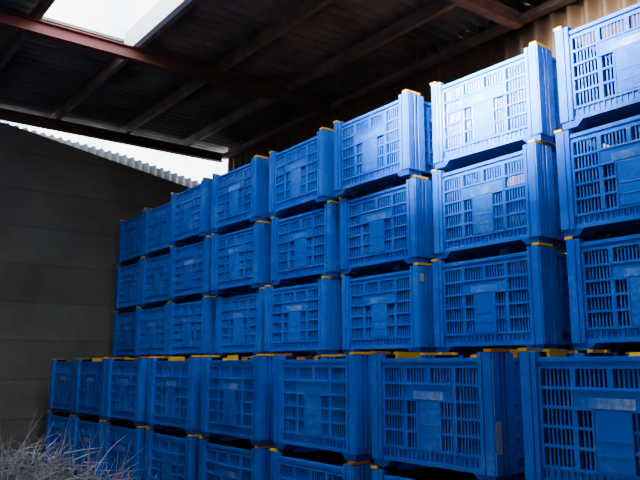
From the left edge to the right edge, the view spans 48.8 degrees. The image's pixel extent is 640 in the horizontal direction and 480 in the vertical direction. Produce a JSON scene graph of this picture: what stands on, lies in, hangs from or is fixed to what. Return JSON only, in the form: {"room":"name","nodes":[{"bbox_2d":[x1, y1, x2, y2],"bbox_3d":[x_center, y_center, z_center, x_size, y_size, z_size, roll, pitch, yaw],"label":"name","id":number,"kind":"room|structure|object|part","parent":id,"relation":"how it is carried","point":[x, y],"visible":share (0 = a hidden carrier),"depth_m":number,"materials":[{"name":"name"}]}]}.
{"room":"farm building","nodes":[
{"label":"farm building","id":0,"kind":"room"},
{"bbox_2d":[0,458,91,479],"bbox_3d":[-1.516,2.192,3.580,11.730,0.120,16.450,8,-13,-37],"label":"floor","id":1,"kind":"structure","parent":0,"point":[24,461],"depth_m":9.88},
{"bbox_2d":[44,411,98,472],"bbox_3d":[-3.460,2.949,10.461,0.882,0.784,1.082,8,-13,-37],"label":"plastic crate","id":2,"kind":"object","parent":1,"relation":"on","point":[60,420],"visible":0.29,"depth_m":10.25,"materials":[{"name":"plastic"}]},
{"bbox_2d":[49,357,128,414],"bbox_3d":[-3.443,2.170,10.608,0.882,0.800,1.082,8,-13,-37],"label":"plastic crate","id":3,"kind":"object","parent":2,"relation":"on","point":[62,381],"visible":0.35,"depth_m":10.39,"materials":[{"name":"plastic"}]},
{"bbox_2d":[0,411,156,479],"bbox_3d":[-2.161,1.739,4.759,2.719,1.158,2.173,0,-10,0],"label":"heap","id":4,"kind":"object","parent":1,"relation":"on","point":[37,460],"visible":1,"depth_m":4.85,"materials":[{"name":"beige plant"}]},
{"bbox_2d":[70,415,133,479],"bbox_3d":[-2.747,2.788,9.549,0.882,0.784,1.082,8,-13,-37],"label":"plastic crate","id":5,"kind":"object","parent":1,"relation":"on","point":[91,426],"visible":0.22,"depth_m":9.33,"materials":[{"name":"plastic"}]},
{"bbox_2d":[73,357,136,419],"bbox_3d":[-2.747,2.007,9.684,0.882,0.800,1.082,8,-13,-37],"label":"plastic crate","id":6,"kind":"object","parent":5,"relation":"on","point":[91,374],"visible":0.46,"depth_m":9.44,"materials":[{"name":"plastic"}]},
{"bbox_3d":[-3.099,1.719,10.104,0.329,0.051,0.046,8,-13,-37],"label":"rail","id":7,"kind":"part","parent":6,"relation":"part of","materials":[{"name":"yellow plastic"}]},
{"bbox_2d":[102,420,184,479],"bbox_3d":[-2.041,2.631,8.661,0.882,0.784,1.082,7,-12,-36],"label":"plastic crate","id":8,"kind":"object","parent":1,"relation":"on","point":[116,430],"visible":0.45,"depth_m":8.38,"materials":[{"name":"plastic"}]},
{"bbox_2d":[105,356,187,425],"bbox_3d":[-2.045,1.856,8.787,0.882,0.785,1.082,7,-12,-36],"label":"plastic crate","id":9,"kind":"object","parent":8,"relation":"on","point":[127,383],"visible":0.48,"depth_m":8.44,"materials":[{"name":"plastic"}]},
{"bbox_2d":[145,427,246,479],"bbox_3d":[-1.268,2.454,7.660,0.882,0.784,1.082,7,-12,-36],"label":"plastic crate","id":10,"kind":"object","parent":1,"relation":"on","point":[176,454],"visible":0.5,"depth_m":7.40,"materials":[{"name":"plastic"}]},
{"bbox_2d":[147,355,252,434],"bbox_3d":[-1.264,1.672,7.792,0.882,0.800,1.082,8,-13,-37],"label":"plastic crate","id":11,"kind":"object","parent":10,"relation":"on","point":[175,383],"visible":0.42,"depth_m":7.48,"materials":[{"name":"plastic"}]},
{"bbox_3d":[-1.667,1.378,8.175,0.192,0.051,0.046,8,-13,-37],"label":"rail","id":12,"kind":"part","parent":11,"relation":"part of","materials":[{"name":"yellow plastic"}]},
{"bbox_3d":[-1.011,1.365,8.160,0.076,0.068,0.152,8,-13,-37],"label":"rail","id":13,"kind":"part","parent":11,"relation":"part of","materials":[{"name":"yellow plastic"}]},
{"bbox_2d":[199,436,321,479],"bbox_3d":[-0.505,2.280,6.677,0.882,0.784,1.082,8,-13,-37],"label":"plastic crate","id":14,"kind":"object","parent":1,"relation":"on","point":[235,459],"visible":0.48,"depth_m":6.46,"materials":[{"name":"plastic"}]},
{"bbox_2d":[200,354,337,445],"bbox_3d":[-0.499,1.502,6.787,0.882,0.784,1.082,7,-12,-36],"label":"plastic crate","id":15,"kind":"object","parent":14,"relation":"on","point":[237,396],"visible":0.56,"depth_m":6.44,"materials":[{"name":"plastic"}]},
{"bbox_2d":[269,448,429,479],"bbox_3d":[0.255,2.102,5.669,0.882,0.784,1.082,8,-13,-36],"label":"plastic crate","id":16,"kind":"object","parent":1,"relation":"on","point":[285,464],"visible":0.57,"depth_m":5.62,"materials":[{"name":"plastic"}]},
{"bbox_2d":[273,352,437,461],"bbox_3d":[0.279,1.330,5.812,0.882,0.784,1.082,8,-13,-37],"label":"plastic crate","id":17,"kind":"object","parent":16,"relation":"on","point":[324,404],"visible":0.58,"depth_m":5.46,"materials":[{"name":"plastic"}]},
{"bbox_2d":[371,465,513,479],"bbox_3d":[1.032,1.927,4.681,0.882,0.784,1.082,7,-12,-36],"label":"plastic crate","id":18,"kind":"object","parent":1,"relation":"on","point":[378,472],"visible":0.52,"depth_m":5.11,"materials":[{"name":"plastic"}]},
{"bbox_2d":[369,349,574,479],"bbox_3d":[1.035,1.155,4.826,0.882,0.785,1.084,8,-13,-37],"label":"plastic crate","id":19,"kind":"object","parent":18,"relation":"on","point":[447,410],"visible":0.75,"depth_m":4.47,"materials":[{"name":"plastic"}]},
{"bbox_3d":[0.643,0.855,5.217,0.233,0.051,0.046,8,-13,-37],"label":"rail","id":20,"kind":"part","parent":19,"relation":"part of","materials":[{"name":"yellow plastic"}]},
{"bbox_3d":[1.276,0.718,4.454,0.173,0.054,0.056,8,-13,-37],"label":"rail","id":21,"kind":"part","parent":19,"relation":"part of","materials":[{"name":"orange plastic"}]},
{"bbox_3d":[2.405,1.892,4.482,0.882,0.784,1.082,7,-12,-35],"label":"plastic crate","id":22,"kind":"object","parent":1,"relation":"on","visible":0},
{"bbox_2d":[573,350,629,356],"bbox_3d":[2.374,1.111,4.574,0.882,0.784,1.082,8,-13,-36],"label":"plastic crate","id":23,"kind":"object","parent":22,"relation":"on","point":[578,353],"visible":0.05,"depth_m":4.77,"materials":[{"name":"plastic"}]},
{"bbox_2d":[564,234,639,351],"bbox_3d":[2.389,0.337,4.704,0.882,0.784,1.082,7,-12,-36],"label":"plastic crate","id":24,"kind":"object","parent":23,"relation":"on","point":[604,284],"visible":0.99,"depth_m":4.74,"materials":[{"name":"plastic"}]},
{"bbox_2d":[554,115,639,247],"bbox_3d":[2.373,-0.430,4.874,0.882,0.784,1.082,8,-13,-37],"label":"plastic crate","id":25,"kind":"object","parent":24,"relation":"on","point":[599,187],"visible":0.96,"depth_m":4.84,"materials":[{"name":"plastic"}]},
{"bbox_2d":[554,2,639,145],"bbox_3d":[2.412,-1.203,5.010,0.882,0.784,1.082,8,-13,-38],"label":"plastic crate","id":26,"kind":"object","parent":25,"relation":"on","point":[600,87],"visible":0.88,"depth_m":4.96,"materials":[{"name":"plastic"}]},
{"bbox_3d":[1.637,2.065,5.462,0.882,0.784,1.082,8,-13,-37],"label":"plastic crate","id":27,"kind":"object","parent":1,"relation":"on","visible":0},
{"bbox_3d":[1.654,1.297,5.626,0.882,0.784,1.082,7,-12,-36],"label":"plastic crate","id":28,"kind":"object","parent":27,"relation":"on","visible":0},
{"bbox_2d":[431,242,610,353],"bbox_3d":[1.620,0.521,5.747,0.882,0.784,1.082,7,-12,-36],"label":"plastic crate","id":29,"kind":"object","parent":28,"relation":"on","point":[491,307],"visible":0.8,"depth_m":5.40,"materials":[{"name":"plastic"}]},
{"bbox_2d":[431,139,587,266],"bbox_3d":[1.641,-0.250,5.893,0.882,0.784,1.082,7,-12,-35],"label":"plastic crate","id":30,"kind":"object","parent":29,"relation":"on","point":[486,218],"visible":0.7,"depth_m":5.57,"materials":[{"name":"plastic"}]},
{"bbox_2d":[430,41,596,180],"bbox_3d":[1.658,-1.022,6.034,0.882,0.784,1.082,8,-13,-38],"label":"plastic crate","id":31,"kind":"object","parent":30,"relation":"on","point":[469,129],"visible":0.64,"depth_m":5.71,"materials":[{"name":"plastic"}]},
{"bbox_3d":[0.818,2.241,6.453,0.882,0.784,1.082,7,-12,-36],"label":"plastic crate","id":32,"kind":"object","parent":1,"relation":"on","visible":0},
{"bbox_3d":[0.858,1.470,6.606,0.882,0.784,1.082,8,-13,-37],"label":"plastic crate","id":33,"kind":"object","parent":32,"relation":"on","visible":0},
{"bbox_2d":[341,262,479,354],"bbox_3d":[0.884,0.700,6.759,0.882,0.784,1.084,7,-12,-36],"label":"plastic crate","id":34,"kind":"object","parent":33,"relation":"on","point":[396,315],"visible":0.61,"depth_m":6.42,"materials":[{"name":"plastic"}]},
{"bbox_2d":[339,175,479,279],"bbox_3d":[0.868,-0.074,6.888,0.882,0.784,1.082,7,-12,-36],"label":"plastic crate","id":35,"kind":"object","parent":34,"relation":"on","point":[375,239],"visible":0.59,"depth_m":6.57,"materials":[{"name":"plastic"}]},
{"bbox_2d":[333,89,472,206],"bbox_3d":[0.811,-0.855,6.982,0.882,0.784,1.082,7,-12,-36],"label":"plastic crate","id":36,"kind":"object","parent":35,"relation":"on","point":[371,160],"visible":0.59,"depth_m":6.61,"materials":[{"name":"plastic"}]},
{"bbox_3d":[0.066,2.416,7.443,0.882,0.784,1.082,7,-12,-35],"label":"plastic crate","id":37,"kind":"object","parent":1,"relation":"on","visible":0},
{"bbox_3d":[0.076,1.639,7.560,0.882,0.784,1.082,7,-12,-36],"label":"plastic crate","id":38,"kind":"object","parent":37,"relation":"on","visible":0},
{"bbox_2d":[264,276,384,355],"bbox_3d":[0.057,0.869,7.713,0.882,0.784,1.082,8,-13,-38],"label":"plastic crate","id":39,"kind":"object","parent":38,"relation":"on","point":[298,322],"visible":0.68,"depth_m":7.35,"materials":[{"name":"plastic"}]},
{"bbox_2d":[271,200,384,286],"bbox_3d":[0.118,0.098,7.862,0.882,0.784,1.082,8,-13,-38],"label":"plastic crate","id":40,"kind":"object","parent":39,"relation":"on","point":[301,254],"visible":0.52,"depth_m":7.58,"materials":[{"name":"plastic"}]},
{"bbox_2d":[269,127,385,223],"bbox_3d":[0.075,-0.676,7.991,0.882,0.784,1.082,7,-12,-35],"label":"plastic crate","id":41,"kind":"object","parent":40,"relation":"on","point":[299,184],"visible":0.62,"depth_m":7.68,"materials":[{"name":"plastic"}]},
{"bbox_3d":[-0.731,2.595,8.460,0.882,0.784,1.082,7,-12,-35],"label":"plastic crate","id":42,"kind":"object","parent":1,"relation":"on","visible":0},
{"bbox_3d":[-0.713,1.818,8.573,0.882,0.784,1.082,7,-12,-36],"label":"plastic crate","id":43,"kind":"object","parent":42,"relation":"on","visible":0},
{"bbox_2d":[215,287,314,356],"bbox_3d":[-0.649,1.051,8.744,0.882,0.784,1.082,8,-13,-37],"label":"plastic crate","id":44,"kind":"object","parent":43,"relation":"on","point":[240,320],"visible":0.46,"depth_m":8.47,"materials":[{"name":"plastic"}]},
{"bbox_2d":[211,220,311,295],"bbox_3d":[-0.713,0.275,8.863,0.882,0.784,1.082,8,-13,-38],"label":"plastic crate","id":45,"kind":"object","parent":44,"relation":"on","point":[240,264],"visible":0.53,"depth_m":8.52,"materials":[{"name":"plastic"}]},
{"bbox_2d":[211,155,309,237],"bbox_3d":[-0.731,-0.502,8.975,0.882,0.784,1.082,8,-13,-37],"label":"plastic crate","id":46,"kind":"object","parent":45,"relation":"on","point":[240,199],"visible":0.48,"depth_m":8.63,"materials":[{"name":"plastic"}]},
{"bbox_3d":[-1.463,2.768,9.434,0.882,0.784,1.082,7,-12,-36],"label":"plastic crate","id":47,"kind":"object","parent":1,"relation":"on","visible":0},
{"bbox_3d":[-1.433,1.999,9.594,0.882,0.784,1.082,8,-13,-38],"label":"plastic crate","id":48,"kind":"object","parent":47,"relation":"on","visible":0},
{"bbox_2d":[167,295,239,357],"bbox_3d":[-1.455,1.223,9.716,0.882,0.784,1.082,8,-13,-37],"label":"plastic crate","id":49,"kind":"object","parent":48,"relation":"on","point":[191,325],"visible":0.55,"depth_m":9.36,"materials":[{"name":"plastic"}]},
{"bbox_2d":[168,235,234,301],"bbox_3d":[-1.458,0.447,9.835,0.882,0.784,1.082,8,-13,-38],"label":"plastic crate","id":50,"kind":"object","parent":49,"relation":"on","point":[190,265],"visible":0.44,"depth_m":9.56,"materials":[{"name":"plastic"}]},
{"bbox_2d":[169,177,249,246],"bbox_3d":[-1.488,-0.328,9.963,0.882,0.784,1.082,7,-12,-35],"label":"plastic crate","id":51,"kind":"object","parent":50,"relation":"on","point":[190,212],"visible":0.38,"depth_m":9.65,"materials":[{"name":"plastic"}]},
{"bbox_3d":[-2.103,2.942,10.423,0.882,0.784,1.082,7,-12,-35],"label":"plastic crate","id":52,"kind":"object","parent":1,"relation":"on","visible":0},
{"bbox_3d":[-2.120,2.168,10.554,0.882,0.784,1.082,7,-12,-35],"label":"plastic crate","id":53,"kind":"object","parent":52,"relation":"on","visible":0},
{"bbox_2d":[134,302,189,358],"bbox_3d":[-2.159,1.393,10.675,0.882,0.784,1.082,8,-13,-38],"label":"plastic crate","id":54,"kind":"object","parent":53,"relation":"on","point":[151,326],"visible":0.38,"depth_m":10.43,"materials":[{"name":"plastic"}]},
{"bbox_2d":[140,253,190,307],"bbox_3d":[-2.112,0.625,10.844,0.882,0.784,1.082,8,-13,-38],"label":"plastic crate","id":55,"kind":"object","parent":54,"relation":"on","point":[155,271],"visible":0.33,"depth_m":10.69,"materials":[{"name":"plastic"}]},
{"bbox_2d":[143,202,170,257],"bbox_3d":[-2.105,-0.146,10.990,0.882,0.784,1.082,8,-13,-38],"label":"plastic crate","id":56,"kind":"object","parent":55,"relation":"on","point":[157,220],"visible":0.34,"depth_m":10.85,"materials":[{"name":"plastic"}]},
{"bbox_3d":[-2.787,3.100,11.316,0.882,0.784,1.082,7,-12,-36],"label":"plastic crate","id":57,"kind":"object","parent":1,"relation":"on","visible":0},
{"bbox_3d":[-2.749,2.334,11.491,0.882,0.784,1.082,7,-12,-35],"label":"plastic crate","id":58,"kind":"object","parent":57,"relation":"on","visible":0},
{"bbox_2d":[112,308,155,358],"bbox_3d":[-2.771,1.556,11.598,0.882,0.784,1.082,8,-13,-38],"label":"plastic crate","id":59,"kind":"object","parent":58,"relation":"on","point":[123,344],"visible":0.27,"depth_m":11.47,"materials":[{"name":"plastic"}]},
{"bbox_2d":[115,258,160,311],"bbox_3d":[-2.785,0.787,11.756,0.882,0.784,1.082,7,-12,-36],"label":"plastic crate","id":60,"kind":"object","parent":59,"relation":"on","point":[128,278],"visible":0.41,"depth_m":11.54,"materials":[{"name":"plastic"}]},
{"bbox_2d":[118,209,159,265],"bbox_3d":[-2.764,0.012,11.884,0.882,0.784,1.082,7,-12,-36],"label":"plastic crate","id":61,"kind":"object","parent":60,"relation":"on","point":[131,238],"visible":0.39,"depth_m":11.68,"materials":[{"name":"plastic"}]},
{"bbox_3d":[1.798,1.753,3.698,0.882,0.784,1.082,7,-12,-36],"label":"plastic crate","id":62,"kind":"object","parent":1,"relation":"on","visible":0},
{"bbox_2d":[518,348,639,479],"bbox_3d":[1.815,0.971,3.829,0.882,0.800,1.082,8,-13,-37],"label":"plastic crate","id":63,"kind":"object","parent":62,"relation":"on","point":[581,415],"visible":1,"depth_m":3.76,"materials":[{"name":"plastic"}]},
{"bbox_3d":[1.397,0.675,4.198,0.165,0.051,0.046,8,-13,-37],"label":"rail","id":64,"kind":"part","parent":63,"relation":"part of","materials":[{"name":"yellow plastic"}]},
{"bbox_3d":[1.988,0.700,4.293,0.076,0.033,0.202,8,-13,-37],"label":"rail","id":65,"kind":"part","parent":63,"relation":"part of","materials":[{"name":"yellow plastic"}]},
{"bbox_3d":[-8.624,-0.516,4.203,0.160,5.430,0.140,8,-13,-37],"label":"steel post","id":66,"kind":"object","parent":1,"relation":"on","visible":0},
{"bbox_2d":[0,8,331,114],"bbox_3d":[-4.265,-2.694,7.965,11.125,0.170,0.120,8,-13,-37],"label":"steel beam","id":67,"kind":"structure","parent":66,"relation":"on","point":[11,20],"depth_m":9.45,"materials":[{"name":"red metal"}]},
{"bbox_2d":[0,122,189,460],"bbox_3d":[-6.414,0.587,10.383,11.330,5.410,0.200,8,-13,-37],"label":"wall","id":68,"kind":"structure","parent":0,"point":[63,206],"depth_m":11.81,"materials":[{"name":"concrete"}]},
{"bbox_2d":[0,0,548,152],"bbox_3d":[-1.692,-3.553,4.746,12.030,0.093,16.900,8,-13,-37],"label":"ceiling","id":69,"kind":"structure","parent":0,"point":[42,74],"depth_m":10.17,"materials":[{"name":"grey metal"}]},
{"bbox_2d":[0,0,55,71],"bbox_3d":[-0.909,-3.329,5.313,0.070,0.157,16.500,8,-13,-37],"label":"purlin","id":70,"kind":"object","parent":69,"relation":"attached to","point":[42,6],"visible":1,"depth_m":9.12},
{"bbox_2d":[49,0,199,119],"bbox_3d":[0.141,-3.190,6.102,0.070,0.157,16.500,8,-13,-37],"label":"purlin","id":71,"kind":"object","parent":69,"relation":"attached to","point":[115,64],"visible":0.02,"depth_m":10.39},
{"bbox_2d":[124,0,191,46],"bbox_3d":[-1.585,-2.887,8.224,0.074,0.300,3.400,8,-13,-37],"label":"board","id":72,"kind":"object","parent":69,"relation":"attached to","point":[162,11],"visible":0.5,"depth_m":8.81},
{"bbox_2d":[117,0,333,133],"bbox_3d":[1.119,-3.060,6.837,0.070,0.157,16.500,8,-13,-37],"label":"purlin","id":73,"kind":"object","parent":69,"relation":"attached to","point":[310,7],"visible":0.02,"depth_m":9.64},
{"bbox_2d":[177,0,457,145],"bbox_3d":[2.088,-2.931,7.565,0.070,0.157,16.500,8,-13,-37],"label":"purlin","id":74,"kind":"object","parent":69,"relation":"attached to","point":[438,7],"visible":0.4,"depth_m":9.84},
{"bbox_2d":[228,0,639,359],"bbox_3d":[3.027,-0.135,7.479,0.140,5.820,16.000,8,-13,-37],"label":"wall","id":75,"kind":"structure","parent":0,"point":[511,44],"depth_m":9.32,"materials":[{"name":"brown metal"}]},
{"bbox_2d":[222,0,576,159],"bbox_3d":[2.908,-2.760,7.851,0.120,0.080,16.000,8,-13,-37],"label":"beam","id":76,"kind":"structure","parent":75,"relation":"attached to","point":[549,6],"depth_m":9.86,"materials":[{"name":"black metal"}]},
{"bbox_2d":[0,108,223,162],"bbox_3d":[-6.370,-2.214,10.682,11.125,0.170,0.120,8,-13,-37],"label":"rafter","id":77,"kind":"object","parent":76,"relation":"attached to","point":[7,115],"visible":1,"depth_m":12.57,"materials":[{"name":"brown metal"}]},
{"bbox_2d":[449,0,522,29],"bbox_3d":[-2.051,-3.200,5.108,11.125,0.170,0.120,8,-13,-37],"label":"rafter","id":78,"kind":"object","parent":76,"relation":"attached to","point":[494,10],"visible":1,"depth_m":8.15,"materials":[{"name":"red metal"}]},
{"label":"outside","id":79,"kind":"structure","parent":0,"visible":0},
{"bbox_2d":[7,122,200,187],"bbox_3d":[-4.748,0.849,13.032,7.000,5.816,0.080,8,-13,-37],"label":"cladding","id":80,"kind":"object","parent":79,"point":[123,159],"visible":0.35,"depth_m":14.19,"materials":[{"name":"white metal"}]}
]}

